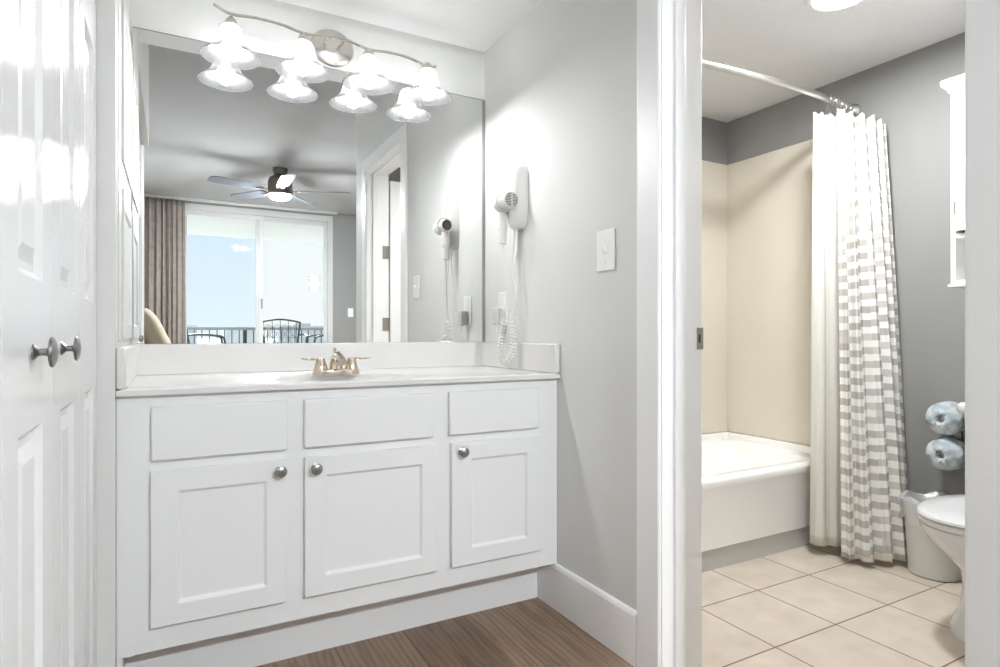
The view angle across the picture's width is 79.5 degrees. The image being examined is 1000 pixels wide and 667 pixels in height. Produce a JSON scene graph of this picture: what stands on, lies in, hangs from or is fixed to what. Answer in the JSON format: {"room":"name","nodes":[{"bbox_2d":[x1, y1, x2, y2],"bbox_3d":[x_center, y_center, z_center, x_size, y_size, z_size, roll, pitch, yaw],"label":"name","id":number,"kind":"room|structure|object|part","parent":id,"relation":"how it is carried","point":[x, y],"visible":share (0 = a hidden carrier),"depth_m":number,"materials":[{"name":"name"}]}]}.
{"room":"bathroom vanity area","nodes":[
{"label":"bathroom vanity area","id":0,"kind":"room"},
{"bbox_2d":[97,0,129,666],"bbox_3d":[-0.755,-0.358,0.996,0.275,2.626,2.228,0,0,-23],"label":"wall","id":1,"kind":"structure","parent":0,"point":[107,10],"depth_m":1.44,"materials":[{"name":"white paint"}]},
{"bbox_2d":[0,0,96,666],"bbox_3d":[-0.675,-0.078,0.902,0.062,2.042,1.206,0,0,-29],"label":"door","id":2,"kind":"structure","parent":1,"relation":"in","point":[48,48],"depth_m":0.85,"materials":[{"name":"white wood"}]},
{"bbox_3d":[-0.592,0.023,0.784,0.028,0.041,0.041,0,0,-29],"label":"knob","id":3,"kind":"part","parent":2,"relation":"part of","materials":[{"name":"grey metal"}]},
{"bbox_3d":[-0.701,0.023,0.983,0.028,0.041,0.041,0,0,-29],"label":"knob","id":4,"kind":"part","parent":2,"relation":"part of","materials":[{"name":"grey metal"}]},
{"bbox_2d":[130,0,484,344],"bbox_3d":[-0.734,-0.358,2.276,1.732,2.626,0.100,0,0,-29],"label":"wall","id":5,"kind":"structure","parent":0,"point":[460,70],"depth_m":2.21,"materials":[{"name":"white paint"}]},
{"bbox_2d":[118,0,131,341],"bbox_3d":[-1.080,-0.472,1.737,0.008,0.985,0.485,0,0,-29],"label":"upper cabinet","id":6,"kind":"object","parent":5,"relation":"attached to","point":[124,39],"visible":1,"depth_m":1.62,"materials":[{"name":"white wood"}]},
{"bbox_3d":[-1.098,-0.690,1.770,0.008,0.450,0.378,0,0,-29],"label":"door","id":7,"kind":"part","parent":6,"relation":"part of","materials":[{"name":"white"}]},
{"bbox_3d":[-1.098,-0.190,1.770,0.008,0.400,0.378,0,0,-29],"label":"door","id":8,"kind":"part","parent":6,"relation":"part of","materials":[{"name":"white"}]},
{"bbox_2d":[133,26,484,343],"bbox_3d":[-0.631,-0.487,2.269,1.290,1.036,0.008,0,0,-29],"label":"mirror","id":9,"kind":"object","parent":5,"relation":"attached to","point":[269,207],"visible":0.95,"depth_m":2.20,"materials":[{"name":"silver mirror"}]},
{"bbox_2d":[136,342,482,375],"bbox_3d":[-0.631,0.083,2.263,1.296,0.102,0.019,0,0,-29],"label":"backsplash","id":10,"kind":"structure","parent":5,"relation":"attached to","point":[152,359],"depth_m":2.18,"materials":[{"name":"stone"}]},
{"bbox_2d":[200,3,451,105],"bbox_3d":[-0.593,-1.031,2.177,0.886,0.236,0.208,0,0,-29],"label":"vanity light","id":11,"kind":"object","parent":5,"relation":"attached to","point":[229,49],"visible":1,"depth_m":2.18,"materials":[{"name":"white glass"}]},
{"bbox_3d":[-0.895,-0.975,2.001,0.187,0.108,0.187,0,0,-29],"label":"lamp shade","id":12,"kind":"part","parent":11,"relation":"part of","materials":[{"name":"white glass"}]},
{"bbox_3d":[-0.895,-0.969,2.001,0.063,0.114,0.063,0,0,-29],"label":"bulb","id":13,"kind":"part","parent":11,"relation":"part of","materials":[{"name":"white glass"}]},
{"bbox_3d":[-0.691,-0.975,2.112,0.187,0.108,0.187,0,0,-29],"label":"lamp shade","id":14,"kind":"part","parent":11,"relation":"part of","materials":[{"name":"white glass"}]},
{"bbox_3d":[-0.691,-0.969,2.112,0.063,0.114,0.063,0,0,-29],"label":"bulb","id":15,"kind":"part","parent":11,"relation":"part of","materials":[{"name":"white glass"}]},
{"bbox_3d":[-0.629,-1.080,2.263,0.160,0.138,0.022,0,0,-29],"label":"plate","id":16,"kind":"part","parent":11,"relation":"part of","materials":[{"name":"silver metal"}]},
{"bbox_3d":[-0.486,-0.975,2.223,0.187,0.108,0.187,0,0,-29],"label":"lamp shade","id":17,"kind":"part","parent":11,"relation":"part of","materials":[{"name":"white glass"}]},
{"bbox_3d":[-0.486,-0.969,2.223,0.063,0.114,0.063,0,0,-29],"label":"bulb","id":18,"kind":"part","parent":11,"relation":"part of","materials":[{"name":"white glass"}]},
{"bbox_3d":[-0.281,-0.975,2.335,0.187,0.108,0.187,0,0,-29],"label":"lamp shade","id":19,"kind":"part","parent":11,"relation":"part of","materials":[{"name":"white glass"}]},
{"bbox_3d":[-0.281,-0.969,2.335,0.063,0.114,0.063,0,0,-29],"label":"bulb","id":20,"kind":"part","parent":11,"relation":"part of","materials":[{"name":"white glass"}]},
{"bbox_2d":[278,0,541,51],"bbox_3d":[-0.507,-1.446,2.002,1.368,0.470,0.639,0,0,-29],"label":"ceiling","id":21,"kind":"structure","parent":0,"point":[477,25],"depth_m":2.28,"materials":[{"name":"white paint"}]},
{"bbox_2d":[485,0,636,609],"bbox_3d":[0.442,-0.358,1.799,0.143,2.626,2.259,0,0,-29],"label":"wall","id":22,"kind":"structure","parent":0,"point":[561,83],"depth_m":1.98,"materials":[{"name":"white paint"}]},
{"bbox_2d":[498,291,507,322],"bbox_3d":[0.013,-0.108,2.429,0.008,0.127,0.078,0,0,-29],"label":"wall outlet","id":23,"kind":"object","parent":22,"relation":"attached to","point":[501,295],"visible":0.64,"depth_m":2.42,"materials":[{"name":"white plastic"}]},
{"bbox_2d":[492,230,514,333],"bbox_3d":[0.018,-0.204,2.368,0.039,0.406,0.155,0,0,-29],"label":"plug adapter","id":24,"kind":"object","parent":22,"relation":"attached to","point":[497,313],"visible":0.94,"depth_m":2.39,"materials":[{"name":"grey plastic"}]},
{"bbox_2d":[493,165,527,230],"bbox_3d":[0.037,-0.521,2.280,0.107,0.239,0.093,0,0,-29],"label":"holder","id":25,"kind":"object","parent":22,"relation":"attached to","point":[517,177],"visible":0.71,"depth_m":2.26,"materials":[{"name":"white plastic"}]},
{"bbox_2d":[493,191,517,364],"bbox_3d":[0.021,-0.210,2.294,0.084,0.657,0.123,0,0,-29],"label":"hair dryer","id":26,"kind":"object","parent":25,"relation":"in","point":[507,201],"visible":0.98,"depth_m":2.28,"materials":[{"name":"white plastic"}]},
{"bbox_3d":[0.011,-0.416,2.303,0.037,0.138,0.045,0,0,-17],"label":"handle","id":27,"kind":"part","parent":26,"relation":"part of","materials":[{"name":"white plastic"}]},
{"bbox_3d":[0.024,-0.145,2.302,0.108,0.525,0.046,0,0,40],"label":"power cord","id":28,"kind":"part","parent":26,"relation":"part of","materials":[{"name":"white plastic"}]},
{"bbox_2d":[505,192,517,206],"bbox_3d":[0.044,-0.503,2.240,0.053,0.053,0.002,0,0,-29],"label":"grille","id":29,"kind":"object","parent":26,"relation":"attached to","point":[511,199],"depth_m":2.24,"materials":[{"name":"white plastic"}]},
{"bbox_2d":[537,563,636,666],"bbox_3d":[0.263,0.876,1.966,0.012,0.158,0.549,0,0,-29],"label":"baseboard","id":30,"kind":"structure","parent":22,"relation":"attached to","point":[604,617],"depth_m":1.90,"materials":[{"name":"white wood"}]},
{"bbox_2d":[597,228,615,271],"bbox_3d":[0.323,-0.260,1.851,0.016,0.125,0.088,0,0,-29],"label":"light switch","id":31,"kind":"object","parent":22,"relation":"attached to","point":[606,239],"visible":1,"depth_m":1.85,"materials":[{"name":"white plastic"}]},
{"bbox_2d":[637,0,999,666],"bbox_3d":[0.679,-0.128,1.363,0.169,2.166,0.908,0,0,-29],"label":"door frame","id":32,"kind":"structure","parent":22,"relation":"attached to","point":[669,32],"depth_m":1.65,"materials":[{"name":"white wood"}]},
{"bbox_2d":[697,327,702,348],"bbox_3d":[0.569,0.011,1.708,0.025,0.062,0.003,0,0,-29],"label":"strike plate","id":33,"kind":"object","parent":32,"relation":"attached to","point":[699,330],"visible":1,"depth_m":1.71,"materials":[{"name":"silver metal"}]},
{"bbox_2d":[256,544,964,666],"bbox_3d":[1.480,1.005,0.041,4.438,0.100,6.339,0,0,-29],"label":"floor","id":34,"kind":"structure","parent":0,"point":[810,605],"depth_m":1.95,"materials":[{"name":"beige tile"}]},
{"bbox_2d":[116,378,556,666],"bbox_3d":[-0.492,0.553,2.006,1.298,0.804,0.600,0,0,-29],"label":"vanity cabinet","id":35,"kind":"object","parent":34,"relation":"on","point":[254,528],"visible":0.98,"depth_m":1.71,"materials":[{"name":"white wood"}]},
{"bbox_3d":[-0.730,0.537,1.577,0.322,0.390,0.018,0,0,-29],"label":"door","id":36,"kind":"part","parent":35,"relation":"part of","materials":[{"name":"white wood"}]},
{"bbox_3d":[-0.729,0.248,1.578,0.324,0.136,0.018,0,0,-29],"label":"drawer","id":37,"kind":"part","parent":35,"relation":"part of","materials":[{"name":"white wood"}]},
{"bbox_3d":[-0.593,0.371,1.626,0.031,0.031,0.028,0,0,-29],"label":"knob","id":38,"kind":"part","parent":35,"relation":"part of","materials":[{"name":"grey metal"}]},
{"bbox_3d":[-0.509,0.374,1.671,0.031,0.031,0.028,0,0,-29],"label":"knob","id":39,"kind":"part","parent":35,"relation":"part of","materials":[{"name":"grey metal"}]},
{"bbox_2d":[116,342,559,396],"bbox_3d":[-0.499,0.148,2.018,1.296,0.232,0.575,0,0,-29],"label":"countertop","id":40,"kind":"structure","parent":35,"relation":"on","point":[141,369],"depth_m":2.07,"materials":[{"name":"stone"}]},
{"bbox_2d":[301,348,370,375],"bbox_3d":[-0.527,0.089,1.962,0.226,0.090,0.120,0,0,-29],"label":"faucet","id":41,"kind":"object","parent":40,"relation":"on","point":[337,361],"visible":1,"depth_m":1.96,"materials":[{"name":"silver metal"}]},
{"bbox_3d":[-0.611,0.080,1.946,0.063,0.012,0.015,0,0,-35],"label":"lever","id":42,"kind":"part","parent":41,"relation":"part of","materials":[{"name":"silver metal"}]},
{"bbox_3d":[-0.586,0.099,1.964,0.047,0.046,0.047,0,0,-29],"label":"handle","id":43,"kind":"part","parent":41,"relation":"part of","materials":[{"name":"silver metal"}]},
{"bbox_3d":[-0.527,0.089,1.962,0.048,0.070,0.120,0,0,-29],"label":"spout","id":44,"kind":"part","parent":41,"relation":"part of","materials":[{"name":"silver metal"}]},
{"bbox_3d":[-0.497,0.099,2.013,0.047,0.046,0.047,0,0,-29],"label":"handle","id":45,"kind":"part","parent":41,"relation":"part of","materials":[{"name":"silver metal"}]},
{"bbox_3d":[-0.468,0.080,2.024,0.063,0.012,0.015,0,0,-22],"label":"lever","id":46,"kind":"part","parent":41,"relation":"part of","materials":[{"name":"silver metal"}]},
{"bbox_3d":[-0.377,0.248,1.770,0.386,0.136,0.018,0,0,-29],"label":"drawer","id":47,"kind":"part","parent":35,"relation":"part of","materials":[{"name":"white wood"}]},
{"bbox_3d":[-0.372,0.537,1.772,0.396,0.390,0.018,0,0,-29],"label":"door","id":48,"kind":"part","parent":35,"relation":"part of","materials":[{"name":"white wood"}]},
{"bbox_3d":[-0.113,0.369,1.887,0.031,0.031,0.028,0,0,-29],"label":"knob","id":49,"kind":"part","parent":35,"relation":"part of","materials":[{"name":"grey metal"}]},
{"bbox_3d":[-0.016,0.248,1.966,0.330,0.136,0.018,0,0,-29],"label":"drawer","id":50,"kind":"part","parent":35,"relation":"part of","materials":[{"name":"white wood"}]},
{"bbox_3d":[-0.006,0.537,1.972,0.338,0.390,0.018,0,0,-29],"label":"door","id":51,"kind":"part","parent":35,"relation":"part of","materials":[{"name":"white wood"}]},
{"bbox_2d":[702,431,810,572],"bbox_3d":[0.822,0.753,2.784,1.460,0.404,0.689,0,0,-29],"label":"bathtub","id":52,"kind":"object","parent":34,"relation":"on","point":[756,490],"visible":0.39,"depth_m":2.60,"materials":[{"name":"white ceramic"}]},
{"bbox_2d":[902,494,961,581],"bbox_3d":[1.733,0.808,2.396,0.216,0.291,0.216,0,0,-29],"label":"waste bin","id":53,"kind":"object","parent":34,"relation":"on","point":[927,560],"visible":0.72,"depth_m":2.35,"materials":[{"name":"plastic"}]},
{"bbox_2d":[916,401,964,641],"bbox_3d":[1.662,0.605,1.964,0.758,0.700,0.498,0,0,-29],"label":"toilet","id":54,"kind":"object","parent":34,"relation":"on","point":[942,518],"visible":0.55,"depth_m":1.87,"materials":[{"name":"white ceramic"}]},
{"bbox_3d":[1.527,0.580,1.891,0.448,0.019,0.342,0,0,-29],"label":"seat","id":55,"kind":"part","parent":54,"relation":"part of","materials":[{"name":"white ceramic"}]},
{"bbox_3d":[1.529,0.557,1.892,0.455,0.024,0.336,0,0,-29],"label":"lid","id":56,"kind":"part","parent":54,"relation":"part of","materials":[{"name":"white ceramic"}]},
{"bbox_3d":[1.915,0.275,2.103,0.181,0.040,0.498,0,0,-29],"label":"tank lid","id":57,"kind":"part","parent":54,"relation":"part of","materials":[{"name":"white ceramic"}]},
{"bbox_2d":[702,117,726,433],"bbox_3d":[0.654,-0.153,3.144,1.615,2.216,0.100,0,0,-29],"label":"wall","id":58,"kind":"structure","parent":0,"point":[714,132],"depth_m":3.39,"materials":[{"name":"grey paint"}]},
{"bbox_2d":[702,139,812,444],"bbox_3d":[0.813,-0.208,2.797,1.472,1.516,0.661,0,0,-29],"label":"tub surround","id":59,"kind":"object","parent":58,"relation":"attached to","point":[757,210],"visible":0.31,"depth_m":3.23,"materials":[{"name":"beige plastic"}]},
{"bbox_2d":[702,0,964,122],"bbox_3d":[1.171,-1.262,2.225,1.585,0.100,2.209,0,0,-29],"label":"ceiling","id":60,"kind":"structure","parent":0,"point":[787,40],"depth_m":2.47,"materials":[{"name":"white paint"}]},
{"bbox_2d":[805,0,863,11],"bbox_3d":[1.206,-1.204,2.131,0.220,0.015,0.220,0,0,-29],"label":"recessed light","id":61,"kind":"object","parent":60,"relation":"in","point":[816,5],"visible":1,"depth_m":2.19,"materials":[{"name":"white glass"}]},
{"bbox_2d":[814,0,856,7],"bbox_3d":[1.206,-1.204,2.131,0.168,0.006,0.168,0,0,-29],"label":"diffuser","id":62,"kind":"object","parent":61,"relation":"attached to","point":[817,3],"depth_m":2.18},
{"bbox_2d":[727,32,964,495],"bbox_3d":[1.818,-0.153,2.590,0.100,2.216,2.187,0,0,-29],"label":"wall","id":63,"kind":"structure","parent":0,"point":[905,91],"depth_m":2.56,"materials":[{"name":"grey paint"}]},
{"bbox_2d":[702,59,859,116],"bbox_3d":[1.003,-1.040,2.450,1.466,0.072,0.109,0,0,-27],"label":"shower rod","id":64,"kind":"object","parent":63,"relation":"attached to","point":[708,64],"visible":0.54,"depth_m":2.46,"materials":[{"name":"silver metal"}]},
{"bbox_2d":[810,112,840,546],"bbox_3d":[1.440,-0.037,2.628,0.172,1.895,0.101,0,0,-9],"label":"liner","id":65,"kind":"object","parent":64,"relation":"hanging from","point":[825,472],"visible":0.87,"depth_m":2.63,"materials":[{"name":"fabric"}]},
{"bbox_2d":[836,107,907,562],"bbox_3d":[1.589,-0.037,2.539,0.319,1.929,0.213,0,0,7],"label":"shower curtain","id":66,"kind":"object","parent":64,"relation":"hanging from","point":[873,465],"visible":0.97,"depth_m":2.54,"materials":[{"name":"fabric"}]},
{"bbox_2d":[939,415,961,457],"bbox_3d":[1.795,0.403,2.396,0.126,0.225,0.026,0,0,-29],"label":"holder","id":67,"kind":"object","parent":63,"relation":"attached to","point":[941,418],"visible":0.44,"depth_m":2.38,"materials":[{"name":"silver metal"}]},
{"bbox_2d":[925,437,964,470],"bbox_3d":[1.772,0.473,2.383,0.121,0.130,0.130,0,0,-29],"label":"toilet roll","id":68,"kind":"object","parent":67,"relation":"on","point":[953,449],"visible":0.98,"depth_m":2.35,"materials":[{"name":"paper"}]},
{"bbox_2d":[925,401,964,434],"bbox_3d":[1.772,0.331,2.383,0.121,0.129,0.128,0,0,-29],"label":"toilet roll","id":69,"kind":"object","parent":67,"relation":"on","point":[954,422],"visible":0.91,"depth_m":2.35,"materials":[{"name":"paper"}]},
{"bbox_2d":[940,73,964,288],"bbox_3d":[1.895,-0.574,2.108,0.227,0.790,0.537,0,0,-29],"label":"upper cabinet","id":70,"kind":"object","parent":63,"relation":"attached to","point":[955,86],"visible":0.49,"depth_m":2.26,"materials":[{"name":"white wood"}]},
{"bbox_3d":[1.902,-0.943,2.112,0.210,0.052,0.537,0,0,-29],"label":"crown","id":71,"kind":"part","parent":70,"relation":"part of","materials":[{"name":"white wood"}]},
{"bbox_3d":[1.909,-0.185,2.116,0.194,0.012,0.501,0,0,-29],"label":"rail","id":72,"kind":"part","parent":70,"relation":"part of","materials":[{"name":"white wood"}]},
{"bbox_3d":[1.771,-0.646,2.169,0.014,0.513,0.218,0,0,-29],"label":"door","id":73,"kind":"part","parent":70,"relation":"part of","materials":[{"name":"white wood"}]}
]}

